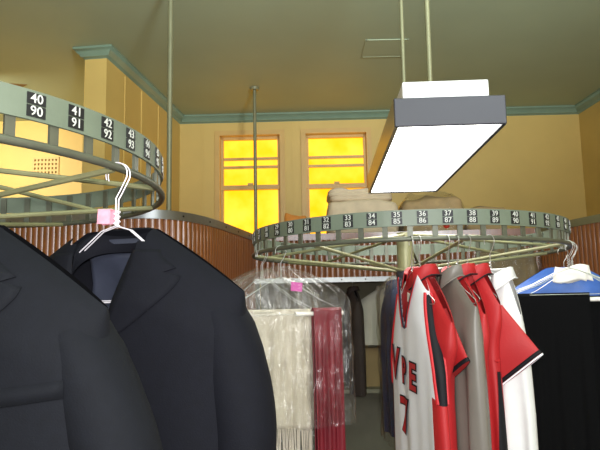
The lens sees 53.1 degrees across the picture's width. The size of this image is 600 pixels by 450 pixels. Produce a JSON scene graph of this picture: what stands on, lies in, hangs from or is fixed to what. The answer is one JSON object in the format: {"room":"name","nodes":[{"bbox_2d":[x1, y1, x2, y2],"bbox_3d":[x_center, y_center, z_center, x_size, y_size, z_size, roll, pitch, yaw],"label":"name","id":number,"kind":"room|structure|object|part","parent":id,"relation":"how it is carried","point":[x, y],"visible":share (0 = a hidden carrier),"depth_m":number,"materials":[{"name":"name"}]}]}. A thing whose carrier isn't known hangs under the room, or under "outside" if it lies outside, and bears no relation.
{"room":"service shop","nodes":[
{"label":"service shop","id":0,"kind":"room"},
{"bbox_2d":[81,58,179,210],"bbox_3d":[-1.539,0.446,5.689,0.190,3.700,1.912,-2,-7,7],"label":"wall","id":1,"kind":"structure","parent":0,"point":[104,83],"depth_m":5.26,"materials":[{"name":"yellow paint"}]},
{"bbox_2d":[123,76,126,206],"bbox_3d":[-1.511,0.446,5.092,0.012,3.550,0.021,-1,-7,0],"label":"trim","id":2,"kind":"structure","parent":1,"relation":"attached to","point":[125,76],"depth_m":5.27,"materials":[{"name":"yellow paint"}]},
{"bbox_2d":[140,91,142,205],"bbox_3d":[-1.464,0.492,5.470,0.012,3.550,0.021,-1,-7,0],"label":"trim","id":3,"kind":"structure","parent":1,"relation":"attached to","point":[141,91],"depth_m":5.66,"materials":[{"name":"yellow paint"}]},
{"bbox_2d":[157,106,159,209],"bbox_3d":[-1.410,0.547,5.909,0.012,3.550,0.021,-1,-7,0],"label":"trim","id":4,"kind":"structure","parent":1,"relation":"attached to","point":[158,106],"depth_m":6.10,"materials":[{"name":"yellow paint"}]},
{"bbox_2d":[9,218,255,309],"bbox_3d":[-1.803,1.041,3.773,2.956,2.050,1.358,-1,-7,0],"label":"wainscoting","id":5,"kind":"structure","parent":0,"point":[230,253],"depth_m":3.47,"materials":[{"name":"brown wood"}]},
{"bbox_2d":[6,209,252,239],"bbox_3d":[-1.822,0.044,3.895,2.966,0.049,1.366,-1,-7,0],"label":"trim","id":6,"kind":"structure","parent":5,"relation":"attached to","point":[155,214],"depth_m":3.38,"materials":[{"name":"metal"}]},
{"bbox_2d":[0,114,586,309],"bbox_3d":[-0.735,0.529,6.671,8.390,3.750,0.160,-1,-7,1],"label":"wall","id":7,"kind":"structure","parent":0,"point":[534,162],"depth_m":6.71,"materials":[{"name":"yellow paint"}]},
{"bbox_2d":[32,157,58,174],"bbox_3d":[-2.873,-0.663,6.779,0.300,0.212,0.015,-1,-7,1],"label":"air vent","id":8,"kind":"object","parent":7,"relation":"in","point":[50,165],"visible":0.72,"depth_m":6.78,"materials":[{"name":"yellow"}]},
{"bbox_2d":[201,125,202,215],"bbox_3d":[-1.078,0.625,6.581,0.024,3.550,0.008,-1,-7,0],"label":"trim","id":9,"kind":"structure","parent":7,"relation":"attached to","point":[201,125],"depth_m":6.73,"materials":[{"name":"yellow paint"}]},
{"bbox_2d":[215,129,285,233],"bbox_3d":[-0.557,-0.401,6.733,0.845,1.334,0.194,-1,-7,0],"label":"window","id":10,"kind":"structure","parent":7,"relation":"in","point":[237,153],"depth_m":6.79,"materials":[{"name":"paint"}]},
{"bbox_3d":[-0.554,-0.390,6.815,0.674,1.224,0.015,-1,-7,1],"label":"pane","id":11,"kind":"part","parent":10,"relation":"part of","materials":[{"name":"yellow glass"}]},
{"bbox_2d":[291,123,294,214],"bbox_3d":[-0.057,0.603,6.562,0.024,3.550,0.008,-1,-7,0],"label":"trim","id":12,"kind":"structure","parent":7,"relation":"attached to","point":[292,148],"depth_m":6.71,"materials":[{"name":"yellow paint"}]},
{"bbox_2d":[300,127,371,233],"bbox_3d":[0.414,-0.422,6.714,0.852,1.334,0.195,-1,-7,0],"label":"window","id":13,"kind":"structure","parent":7,"relation":"in","point":[328,162],"depth_m":6.80,"materials":[{"name":"paint"}]},
{"bbox_3d":[0.417,-0.411,6.797,0.681,1.224,0.015,-1,-7,1],"label":"pane","id":14,"kind":"part","parent":13,"relation":"part of","materials":[{"name":"yellow glass"}]},
{"bbox_2d":[0,0,599,121],"bbox_3d":[-0.579,-1.690,3.692,9.188,0.100,9.500,-1,-7,0],"label":"ceiling","id":15,"kind":"structure","parent":0,"point":[301,55],"depth_m":5.01,"materials":[{"name":"green paint"}]},
{"bbox_2d":[10,83,26,86],"bbox_3d":[-2.734,-1.337,5.737,0.250,0.006,0.086,0,-7,-10],"label":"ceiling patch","id":16,"kind":"structure","parent":15,"relation":"attached to","point":[20,85],"depth_m":5.72,"materials":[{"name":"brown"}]},
{"bbox_2d":[361,39,408,57],"bbox_3d":[0.711,-1.488,5.063,0.354,0.006,0.354,-1,-7,0],"label":"ceiling hatch","id":17,"kind":"object","parent":15,"relation":"attached to","point":[376,48],"visible":0.83,"depth_m":5.05,"materials":[{"name":"green paint"}]},
{"bbox_2d":[368,0,506,193],"bbox_3d":[0.476,-1.014,2.536,0.344,1.571,1.180,-1,-7,2],"label":"lamp","id":18,"kind":"object","parent":15,"relation":"hanging from","point":[432,129],"visible":1,"depth_m":2.01,"materials":[{"name":"grey metal"}]},
{"bbox_3d":[0.325,-0.277,2.450,0.012,0.092,1.156,-1,-7,2],"label":"panel","id":19,"kind":"part","parent":18,"relation":"part of","materials":[{"name":"gold metal"}]},
{"bbox_3d":[0.501,-1.032,2.961,0.026,1.429,0.019,-1,-7,2],"label":"suspension rod","id":20,"kind":"part","parent":18,"relation":"part of","materials":[{"name":"metal"}]},
{"bbox_3d":[0.472,-1.117,2.287,0.026,1.429,0.019,-1,-7,2],"label":"suspension rod","id":21,"kind":"part","parent":18,"relation":"part of","materials":[{"name":"metal"}]},
{"bbox_2d":[372,124,499,191],"bbox_3d":[0.491,-0.245,2.439,0.320,0.008,1.156,-1,-7,2],"label":"diffuser","id":22,"kind":"object","parent":18,"relation":"attached to","point":[413,157],"depth_m":2.24,"materials":[{"name":"white plastic"}]},
{"bbox_3d":[0.656,-0.285,2.437,0.012,0.092,1.156,-1,-7,2],"label":"panel","id":23,"kind":"part","parent":18,"relation":"part of","materials":[{"name":"grey metal"}]},
{"bbox_2d":[261,281,394,449],"bbox_3d":[0.713,1.181,5.267,2.100,2.050,0.050,-1,-7,0],"label":"wall","id":24,"kind":"structure","parent":0,"point":[364,416],"depth_m":5.20,"materials":[{"name":"green paint"}]},
{"bbox_3d":[0.693,0.129,4.997,2.100,0.030,0.750,-1,-7,0],"label":"trim","id":25,"kind":"structure","parent":24,"relation":"attached to","visible":0},
{"bbox_2d":[284,213,307,233],"bbox_3d":[-0.034,0.014,4.937,0.201,0.211,0.200,-1,-7,0],"label":"cloth","id":26,"kind":"object","parent":25,"relation":"on","point":[287,217],"visible":0.31,"depth_m":4.86,"materials":[{"name":"orange fabric"}]},
{"bbox_2d":[326,199,398,232],"bbox_3d":[0.505,-0.040,4.943,0.582,0.299,0.460,-1,-7,0],"label":"folded blanket","id":27,"kind":"object","parent":25,"relation":"on","point":[362,205],"visible":0.48,"depth_m":4.73,"materials":[{"name":"fabric"}]},
{"bbox_2d":[326,188,391,203],"bbox_3d":[0.484,-0.232,4.977,0.525,0.122,0.400,-1,-7,0],"label":"folded blanket","id":28,"kind":"object","parent":27,"relation":"on","point":[335,194],"visible":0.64,"depth_m":4.78,"materials":[{"name":"fabric"}]},
{"bbox_2d":[398,195,464,231],"bbox_3d":[1.061,-0.068,4.925,0.506,0.329,0.416,-1,-7,0],"label":"bundle","id":29,"kind":"object","parent":25,"relation":"on","point":[426,202],"visible":0.4,"depth_m":4.74,"materials":[{"name":"beige fabric"}]},
{"bbox_2d":[463,206,507,229],"bbox_3d":[1.485,-0.036,4.920,0.347,0.249,0.397,-1,-7,0],"label":"bundle","id":30,"kind":"object","parent":25,"relation":"on","point":[467,227],"visible":0.18,"depth_m":4.73,"materials":[{"name":"beige fabric"}]},
{"bbox_2d":[255,228,538,278],"bbox_3d":[0.708,0.237,4.533,2.120,0.360,0.098,-1,-7,3],"label":"wall","id":31,"kind":"structure","parent":0,"point":[271,270],"depth_m":4.52,"materials":[{"name":"brown wood"}]},
{"bbox_2d":[255,276,394,283],"bbox_3d":[0.703,0.403,4.511,2.104,0.036,0.105,-1,-7,3],"label":"trim","id":32,"kind":"structure","parent":31,"relation":"attached to","point":[378,278],"depth_m":4.51,"materials":[{"name":"metal"}]},
{"bbox_2d":[268,228,534,240],"bbox_3d":[0.696,0.078,4.552,2.104,0.049,0.105,-1,-7,3],"label":"trim","id":33,"kind":"structure","parent":31,"relation":"attached to","point":[515,231],"depth_m":4.54,"materials":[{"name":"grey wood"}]},
{"bbox_2d":[399,264,469,449],"bbox_3d":[0.376,0.503,1.787,0.118,0.766,0.445,0,-7,-10],"label":"shirt","id":34,"kind":"object","parent":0,"point":[451,346],"visible":0.39,"depth_m":1.64,"materials":[{"name":"red fabric"}]},
{"bbox_3d":[0.418,0.414,1.661,0.027,0.108,0.166,2,-8,-23],"label":"cuff trim","id":35,"kind":"part","parent":34,"relation":"part of","materials":[{"name":"black"}]},
{"bbox_2d":[449,263,543,449],"bbox_3d":[0.519,0.501,1.790,0.122,0.766,0.411,4,-9,-33],"label":"shirt","id":36,"kind":"object","parent":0,"point":[511,351],"visible":0.34,"depth_m":1.71,"materials":[{"name":"red fabric"}]},
{"bbox_3d":[0.572,0.642,1.673,0.041,0.455,0.014,2,-8,-26],"label":"panel","id":37,"kind":"part","parent":36,"relation":"part of","materials":[{"name":"black"}]},
{"bbox_3d":[0.599,0.435,1.723,0.201,0.160,0.027,-8,-10,42],"label":"cuff trim","id":38,"kind":"part","parent":36,"relation":"part of","materials":[{"name":"black"}]},
{"bbox_2d":[476,246,538,286],"bbox_3d":[1.510,0.493,4.348,0.501,0.740,0.108,-1,-7,-2],"label":"jacket","id":39,"kind":"object","parent":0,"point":[524,268],"visible":0.13,"depth_m":4.33,"materials":[{"name":"beige fabric"}]},
{"bbox_2d":[537,222,599,274],"bbox_3d":[2.048,0.898,3.231,0.098,2.050,2.300,1,-7,-13],"label":"wall","id":40,"kind":"structure","parent":0,"point":[586,237],"depth_m":3.92,"materials":[{"name":"brown wood"}]},
{"bbox_2d":[535,214,599,232],"bbox_3d":[2.024,-0.097,3.367,0.105,0.049,2.280,1,-7,-13],"label":"trim","id":41,"kind":"structure","parent":40,"relation":"attached to","point":[594,218],"depth_m":3.90,"materials":[{"name":"brown wood"}]},
{"bbox_2d":[579,101,599,215],"bbox_3d":[3.336,-0.046,2.737,0.153,3.750,7.828,-1,-7,-2],"label":"wall","id":42,"kind":"structure","parent":0,"point":[589,119],"depth_m":6.47,"materials":[{"name":"yellow paint"}]},
{"bbox_2d":[73,44,599,123],"bbox_3d":[0.738,-1.717,2.944,5.214,0.084,7.813,-1,-7,0],"label":"trim","id":43,"kind":"structure","parent":42,"relation":"attached to","point":[109,51],"depth_m":6.70,"materials":[{"name":"blue paint"}]},
{"bbox_2d":[590,296,599,418],"bbox_3d":[1.094,0.622,2.061,0.182,0.755,0.042,-5,-8,30],"label":"trousers","id":44,"kind":"object","parent":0,"point":[595,305],"visible":0.27,"depth_m":2.10,"materials":[{"name":"fabric"}]},
{"bbox_3d":[-0.508,2.030,3.222,9.188,0.100,9.500,-1,-7,0],"label":"floor","id":45,"kind":"structure","parent":0,"visible":0},
{"bbox_2d":[0,81,164,227],"bbox_3d":[-0.923,0.776,1.212,1.255,1.899,1.255,-2,-7,9],"label":"carousel","id":46,"kind":"object","parent":45,"relation":"on","point":[15,101],"visible":0.95,"depth_m":1.19,"materials":[{"name":"green metal"}]},
{"bbox_3d":[-0.429,-0.195,0.978,0.002,0.040,0.033,-6,-9,34],"label":"number plate","id":47,"kind":"part","parent":46,"relation":"part of","materials":[{"name":"black"}]},
{"bbox_3d":[-0.389,-0.187,1.044,0.002,0.040,0.033,-5,-8,27],"label":"number plate","id":48,"kind":"part","parent":46,"relation":"part of","materials":[{"name":"black"}]},
{"bbox_3d":[-0.939,-0.075,1.319,1.255,0.014,1.255,-1,-7,0],"label":"hanging rail","id":49,"kind":"part","parent":46,"relation":"part of","materials":[{"name":"metal"}]},
{"bbox_3d":[-0.358,-0.178,1.115,0.002,0.040,0.033,-4,-8,20],"label":"number plate","id":50,"kind":"part","parent":46,"relation":"part of","materials":[{"name":"black"}]},
{"bbox_2d":[79,162,142,302],"bbox_3d":[-0.345,0.012,1.121,0.422,0.265,0.009,-3,-7,16],"label":"wire hanger","id":51,"kind":"object","parent":46,"relation":"hanging from","point":[116,221],"visible":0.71,"depth_m":1.13,"materials":[{"name":"white"}]},
{"bbox_2d":[97,209,114,224],"bbox_3d":[-0.365,-0.015,1.131,0.030,0.030,0.014,-3,-7,16],"label":"ticket","id":52,"kind":"object","parent":51,"relation":"attached to","point":[105,216],"visible":1,"depth_m":1.12,"materials":[{"name":"pink paper"}]},
{"bbox_2d":[49,227,276,449],"bbox_3d":[-0.334,0.412,1.081,0.607,0.828,0.167,-3,-7,16],"label":"suit jacket","id":53,"kind":"object","parent":51,"relation":"hanging from","point":[188,331],"visible":0.48,"depth_m":1.01,"materials":[{"name":"fabric"}]},
{"bbox_2d":[84,163,144,301],"bbox_3d":[-0.343,0.011,1.130,0.402,0.262,0.009,-3,-7,15],"label":"wire hanger","id":54,"kind":"object","parent":46,"relation":"hanging from","point":[118,213],"visible":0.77,"depth_m":1.14,"materials":[{"name":"white"}]},
{"bbox_3d":[-0.335,-0.170,1.189,0.002,0.040,0.033,-3,-7,13],"label":"number plate","id":55,"kind":"part","parent":46,"relation":"part of","materials":[{"name":"black"}]},
{"bbox_3d":[-0.323,-0.160,1.266,0.002,0.040,0.033,-2,-7,6],"label":"number plate","id":56,"kind":"part","parent":46,"relation":"part of","materials":[{"name":"black"}]},
{"bbox_3d":[-0.319,-0.150,1.343,0.002,0.040,0.033,-1,-7,-1],"label":"number plate","id":57,"kind":"part","parent":46,"relation":"part of","materials":[{"name":"black"}]},
{"label":"wire hanger","id":58,"kind":"object","parent":46,"relation":"hanging from","visible":0},
{"bbox_2d":[0,225,162,449],"bbox_3d":[-0.498,0.404,0.817,0.661,0.828,0.170,-3,-7,12],"label":"suit jacket","id":59,"kind":"object","parent":58,"relation":"hanging from","point":[69,380],"visible":1,"depth_m":0.76,"materials":[{"name":"grey fabric"}]},
{"bbox_2d":[166,0,172,210],"bbox_3d":[-0.795,0.196,3.626,0.101,3.650,0.102,-1,-7,0],"label":"pole","id":60,"kind":"object","parent":45,"relation":"on","point":[170,2],"visible":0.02,"depth_m":3.73,"materials":[{"name":"metal"}]},
{"bbox_2d":[250,86,259,309],"bbox_3d":[-0.416,0.453,5.716,0.101,3.650,0.102,-1,-7,0],"label":"pole","id":61,"kind":"object","parent":45,"relation":"on","point":[254,89],"visible":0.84,"depth_m":5.84,"materials":[{"name":"metal"}]},
{"bbox_2d":[257,284,259,309],"bbox_3d":[0.717,1.263,4.727,2.102,1.751,0.028,-1,-7,0],"label":"rail","id":62,"kind":"object","parent":45,"relation":"on","point":[258,285],"visible":0.02,"depth_m":4.80,"materials":[{"name":"grey metal"}]},
{"label":"wire hanger","id":63,"kind":"object","parent":62,"relation":"hanging from","visible":0},
{"bbox_2d":[361,286,385,344],"bbox_3d":[0.693,0.718,4.795,0.501,0.466,0.135,-2,-7,8],"label":"shirt","id":64,"kind":"object","parent":63,"relation":"hanging from","point":[372,303],"visible":0.2,"depth_m":4.76,"materials":[{"name":"fabric"}]},
{"label":"wire hanger","id":65,"kind":"object","parent":62,"relation":"hanging from","visible":0},
{"bbox_2d":[343,286,366,396],"bbox_3d":[0.430,0.902,4.774,0.137,0.826,0.502,0,-7,-6],"label":"coat","id":66,"kind":"object","parent":65,"relation":"hanging from","point":[353,317],"visible":0.99,"depth_m":4.60,"materials":[{"name":"fabric"}]},
{"bbox_2d":[313,380,382,393],"bbox_3d":[0.723,1.730,4.870,2.000,0.860,0.560,-1,-7,0],"label":"shelf","id":67,"kind":"object","parent":45,"relation":"on","point":[379,389],"visible":0.02,"depth_m":4.64,"materials":[{"name":"grey metal"}]},
{"bbox_2d":[365,345,381,386],"bbox_3d":[0.592,1.106,4.878,0.232,0.386,0.140,-1,-7,0],"label":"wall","id":68,"kind":"structure","parent":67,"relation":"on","point":[373,354],"depth_m":4.82,"materials":[{"name":"yellow paint"}]},
{"bbox_2d":[251,209,571,286],"bbox_3d":[0.446,0.932,2.351,1.255,1.824,1.255,4,-9,-37],"label":"carousel","id":69,"kind":"object","parent":45,"relation":"on","point":[559,226],"visible":0.98,"depth_m":2.05,"materials":[{"name":"green metal"}]},
{"bbox_3d":[-0.121,0.027,2.175,0.002,0.040,0.033,3,-8,-27],"label":"number plate","id":70,"kind":"part","parent":69,"relation":"part of","materials":[{"name":"black"}]},
{"bbox_3d":[-0.081,0.018,2.109,0.002,0.040,0.033,4,-9,-35],"label":"number plate","id":71,"kind":"part","parent":69,"relation":"part of","materials":[{"name":"black"}]},
{"bbox_2d":[244,249,310,310],"bbox_3d":[-0.143,0.211,2.211,0.402,0.244,0.009,-3,-7,14],"label":"wire hanger","id":72,"kind":"object","parent":69,"relation":"hanging from","point":[259,249],"visible":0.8,"depth_m":2.21,"materials":[{"name":"grey"}]},
{"bbox_2d":[245,249,310,312],"bbox_3d":[-0.136,0.204,2.195,0.382,0.234,0.009,-2,-7,8],"label":"wire hanger","id":73,"kind":"object","parent":69,"relation":"hanging from","point":[260,249],"visible":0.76,"depth_m":2.19,"materials":[{"name":"grey"}]},
{"bbox_3d":[-0.033,0.009,2.049,0.002,0.040,0.033,5,-10,-42],"label":"number plate","id":74,"kind":"part","parent":69,"relation":"part of","materials":[{"name":"black"}]},
{"bbox_2d":[246,245,343,315],"bbox_3d":[-0.065,0.193,2.072,0.472,0.246,0.016,2,-8,-22],"label":"wire hanger","id":75,"kind":"object","parent":69,"relation":"hanging from","point":[295,313],"visible":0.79,"depth_m":2.08,"materials":[{"name":"grey"}]},
{"bbox_2d":[290,281,302,291],"bbox_3d":[-0.015,0.213,2.085,0.045,0.039,0.018,2,-8,-22],"label":"ticket","id":76,"kind":"object","parent":75,"relation":"attached to","point":[295,286],"visible":1,"depth_m":2.08,"materials":[{"name":"pink"}]},
{"bbox_3d":[0.023,0.001,1.995,0.033,0.040,0.002,-7,-9,40],"label":"number plate","id":77,"kind":"part","parent":69,"relation":"part of","materials":[{"name":"black"}]},
{"bbox_3d":[0.085,-0.006,1.948,0.033,0.040,0.002,-6,-9,33],"label":"number plate","id":78,"kind":"part","parent":69,"relation":"part of","materials":[{"name":"black"}]},
{"bbox_3d":[0.153,-0.012,1.909,0.033,0.040,0.002,-5,-8,26],"label":"number plate","id":79,"kind":"part","parent":69,"relation":"part of","materials":[{"name":"black"}]},
{"bbox_3d":[0.225,-0.017,1.880,0.033,0.040,0.002,-4,-8,19],"label":"number plate","id":80,"kind":"part","parent":69,"relation":"part of","materials":[{"name":"black"}]},
{"bbox_3d":[0.300,-0.021,1.859,0.033,0.040,0.002,-3,-7,12],"label":"number plate","id":81,"kind":"part","parent":69,"relation":"part of","materials":[{"name":"black"}]},
{"bbox_3d":[0.431,0.118,2.454,1.255,0.014,1.255,-1,-7,0],"label":"hanging rail","id":82,"kind":"part","parent":69,"relation":"part of","materials":[{"name":"metal"}]},
{"bbox_2d":[401,236,434,303],"bbox_3d":[0.342,0.136,1.833,0.009,0.209,0.382,0,-7,-7],"label":"wire hanger","id":83,"kind":"object","parent":69,"relation":"hanging from","point":[411,236],"visible":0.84,"depth_m":1.83,"materials":[{"name":"grey"}]},
{"bbox_2d":[391,274,450,449],"bbox_3d":[0.347,0.531,1.783,0.070,0.760,0.505,0,-7,-7],"label":"jersey","id":84,"kind":"object","parent":83,"relation":"hanging from","point":[419,373],"visible":0.98,"depth_m":1.70,"materials":[{"name":"white"}]},
{"bbox_3d":[0.327,0.723,1.982,0.040,0.429,0.058,0,-7,-7],"label":"panel","id":85,"kind":"part","parent":84,"relation":"part of","materials":[{"name":"fabric"}]},
{"bbox_3d":[0.314,0.240,1.864,0.010,0.158,0.096,-2,-7,5],"label":"neck trim","id":86,"kind":"part","parent":84,"relation":"part of","materials":[{"name":"red"}]},
{"bbox_3d":[0.325,0.228,1.771,0.010,0.158,0.096,1,-8,-19],"label":"neck trim","id":87,"kind":"part","parent":84,"relation":"part of","materials":[{"name":"red"}]},
{"bbox_3d":[0.368,0.331,1.624,0.035,0.296,0.096,0,-7,-7],"label":"armhole trim","id":88,"kind":"part","parent":84,"relation":"part of","materials":[{"name":"black"}]},
{"bbox_3d":[0.377,0.667,1.542,0.041,0.429,0.058,0,-7,-7],"label":"panel","id":89,"kind":"part","parent":84,"relation":"part of","materials":[{"name":"red fabric"}]},
{"bbox_2d":[416,235,421,266],"bbox_3d":[0.366,0.163,1.827,0.009,0.264,0.402,0,-7,-10],"label":"wire hanger","id":90,"kind":"object","parent":69,"relation":"hanging from","point":[418,235],"visible":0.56,"depth_m":1.83,"materials":[{"name":"grey"}]},
{"bbox_3d":[0.377,-0.024,1.848,0.033,0.040,0.002,-2,-7,5],"label":"number plate","id":91,"kind":"part","parent":69,"relation":"part of","materials":[{"name":"black"}]},
{"bbox_3d":[0.455,-0.026,1.846,0.033,0.040,0.002,-1,-7,-2],"label":"number plate","id":92,"kind":"part","parent":69,"relation":"part of","materials":[{"name":"black"}]},
{"bbox_2d":[445,235,475,303],"bbox_3d":[0.452,0.134,1.827,0.009,0.209,0.382,0,-7,-7],"label":"wire hanger","id":93,"kind":"object","parent":69,"relation":"hanging from","point":[446,235],"visible":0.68,"depth_m":1.82,"materials":[{"name":"grey"}]},
{"bbox_2d":[435,264,491,449],"bbox_3d":[0.463,0.505,1.781,0.118,0.766,0.420,0,-7,-7],"label":"shirt","id":94,"kind":"object","parent":93,"relation":"hanging from","point":[473,425],"visible":0.42,"depth_m":1.63,"materials":[{"name":"silver fabric"}]},
{"bbox_2d":[453,235,479,301],"bbox_3d":[0.480,0.131,1.829,0.009,0.204,0.282,0,-7,-9],"label":"wire hanger","id":95,"kind":"object","parent":69,"relation":"hanging from","point":[457,235],"visible":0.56,"depth_m":1.82,"materials":[{"name":"grey"}]},
{"bbox_2d":[441,263,489,398],"bbox_3d":[0.491,0.501,1.783,0.118,0.766,0.330,0,-7,-9],"label":"shirt","id":96,"kind":"object","parent":95,"relation":"hanging from","point":[469,269],"visible":0.09,"depth_m":1.70,"materials":[{"name":"red fabric"}]},
{"bbox_3d":[0.533,-0.026,1.855,0.033,0.040,0.002,0,-7,-10],"label":"number plate","id":97,"kind":"part","parent":69,"relation":"part of","materials":[{"name":"black"}]},
{"bbox_2d":[462,234,496,298],"bbox_3d":[0.513,0.128,1.833,0.009,0.199,0.232,2,-8,-26],"label":"wire hanger","id":98,"kind":"object","parent":69,"relation":"hanging from","point":[466,234],"visible":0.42,"depth_m":1.83,"materials":[{"name":"grey"}]},
{"bbox_3d":[0.609,-0.025,1.872,0.033,0.040,0.002,1,-8,-17],"label":"number plate","id":99,"kind":"part","parent":69,"relation":"part of","materials":[{"name":"black"}]},
{"bbox_2d":[484,235,515,300],"bbox_3d":[0.587,0.133,1.847,0.009,0.209,0.172,3,-8,-32],"label":"wire hanger","id":100,"kind":"object","parent":69,"relation":"hanging from","point":[491,235],"visible":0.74,"depth_m":1.85,"materials":[{"name":"grey"}]},
{"bbox_2d":[488,267,538,449],"bbox_3d":[0.598,0.513,1.801,0.118,0.766,0.250,3,-8,-32],"label":"shirt","id":101,"kind":"object","parent":100,"relation":"hanging from","point":[519,400],"visible":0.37,"depth_m":1.71,"materials":[{"name":"fabric"}]},
{"bbox_3d":[0.682,-0.024,1.899,0.033,0.040,0.002,2,-8,-24],"label":"number plate","id":102,"kind":"part","parent":69,"relation":"part of","materials":[{"name":"black"}]},
{"bbox_3d":[0.751,-0.020,1.935,0.033,0.040,0.002,3,-8,-31],"label":"number plate","id":103,"kind":"part","parent":69,"relation":"part of","materials":[{"name":"black"}]},
{"bbox_3d":[0.815,-0.016,1.980,0.033,0.040,0.002,5,-9,-38],"label":"number plate","id":104,"kind":"part","parent":69,"relation":"part of","materials":[{"name":"black"}]},
{"bbox_3d":[0.873,-0.011,2.032,0.002,0.040,0.033,-8,-10,44],"label":"number plate","id":105,"kind":"part","parent":69,"relation":"part of","materials":[{"name":"black"}]},
{"bbox_2d":[516,241,599,300],"bbox_3d":[0.943,0.160,2.094,0.502,0.214,0.015,-4,-8,24],"label":"wire hanger","id":106,"kind":"object","parent":69,"relation":"hanging from","point":[591,298],"visible":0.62,"depth_m":2.10,"materials":[{"name":"grey"}]},
{"bbox_2d":[517,292,599,449],"bbox_3d":[0.887,0.614,2.065,0.251,0.755,0.042,-4,-8,24],"label":"trousers","id":107,"kind":"object","parent":106,"relation":"hanging from","point":[560,326],"visible":0.81,"depth_m":2.06,"materials":[{"name":"fabric"}]},
{"bbox_2d":[517,242,599,291],"bbox_3d":[0.972,0.153,2.142,0.412,0.189,0.009,-5,-8,27],"label":"wire hanger","id":108,"kind":"object","parent":69,"relation":"hanging from","point":[573,242],"visible":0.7,"depth_m":2.15,"materials":[{"name":"grey"}]},
{"bbox_2d":[553,264,592,282],"bbox_3d":[0.966,0.173,2.129,0.134,0.068,0.031,-4,-8,22],"label":"wrap","id":109,"kind":"object","parent":108,"relation":"hanging from","point":[569,275],"visible":0.96,"depth_m":2.12,"materials":[{"name":"white"}]},
{"bbox_2d":[517,244,599,293],"bbox_3d":[1.014,0.164,2.232,0.412,0.189,0.009,-2,-7,8],"label":"wire hanger","id":110,"kind":"object","parent":69,"relation":"hanging from","point":[573,244],"visible":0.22,"depth_m":2.24,"materials":[{"name":"grey"}]},
{"bbox_2d":[517,240,599,294],"bbox_3d":[0.928,0.146,2.075,0.412,0.189,0.009,-5,-8,30],"label":"wire hanger","id":111,"kind":"object","parent":69,"relation":"hanging from","point":[566,240],"visible":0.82,"depth_m":2.08,"materials":[{"name":"grey"}]},
{"bbox_2d":[532,243,599,292],"bbox_3d":[0.990,0.175,2.173,0.422,0.226,0.015,-5,-8,30],"label":"wire hanger","id":112,"kind":"object","parent":69,"relation":"hanging from","point":[574,243],"visible":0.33,"depth_m":2.19,"materials":[{"name":"grey"}]},
{"bbox_3d":[-0.062,0.414,2.045,0.550,0.548,0.097,2,-8,-22],"label":"plastic cover","id":113,"kind":"object","parent":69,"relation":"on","visible":0},
{"bbox_2d":[311,307,345,449],"bbox_3d":[0.098,0.576,2.087,0.109,0.572,0.044,2,-8,-22],"label":"scarf","id":114,"kind":"object","parent":113,"relation":"attached to","point":[326,322],"visible":1,"depth_m":2.08,"materials":[{"name":"red fabric"}]},
{"label":"wire hanger","id":115,"kind":"object","parent":69,"relation":"hanging from","visible":0},
{"bbox_2d":[380,280,402,436],"bbox_3d":[0.493,0.655,3.008,0.136,0.766,0.442,0,-7,-6],"label":"shirt","id":116,"kind":"object","parent":115,"relation":"hanging from","point":[388,305],"visible":0.37,"depth_m":3.01,"materials":[{"name":"fabric"}]},
{"label":"wire hanger","id":117,"kind":"object","parent":69,"relation":"hanging from","visible":0},
{"bbox_2d":[515,267,599,295],"bbox_3d":[1.056,0.535,2.336,0.437,0.740,0.132,-2,-7,6],"label":"shirt","id":118,"kind":"object","parent":117,"relation":"hanging from","point":[593,287],"visible":0.07,"depth_m":2.33,"materials":[{"name":"fabric"}]},
{"bbox_3d":[-0.137,0.545,2.167,0.453,0.778,0.107,-3,-7,14],"label":"plastic cover","id":119,"kind":"object","parent":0,"visible":0},
{"bbox_2d":[248,309,313,449],"bbox_3d":[-0.135,0.594,2.163,0.378,0.573,0.045,-3,-7,15],"label":"fringed shawl","id":120,"kind":"object","parent":119,"relation":"attached to","point":[286,340],"visible":0.44,"depth_m":2.13,"materials":[{"name":"beige fabric"}]}
]}

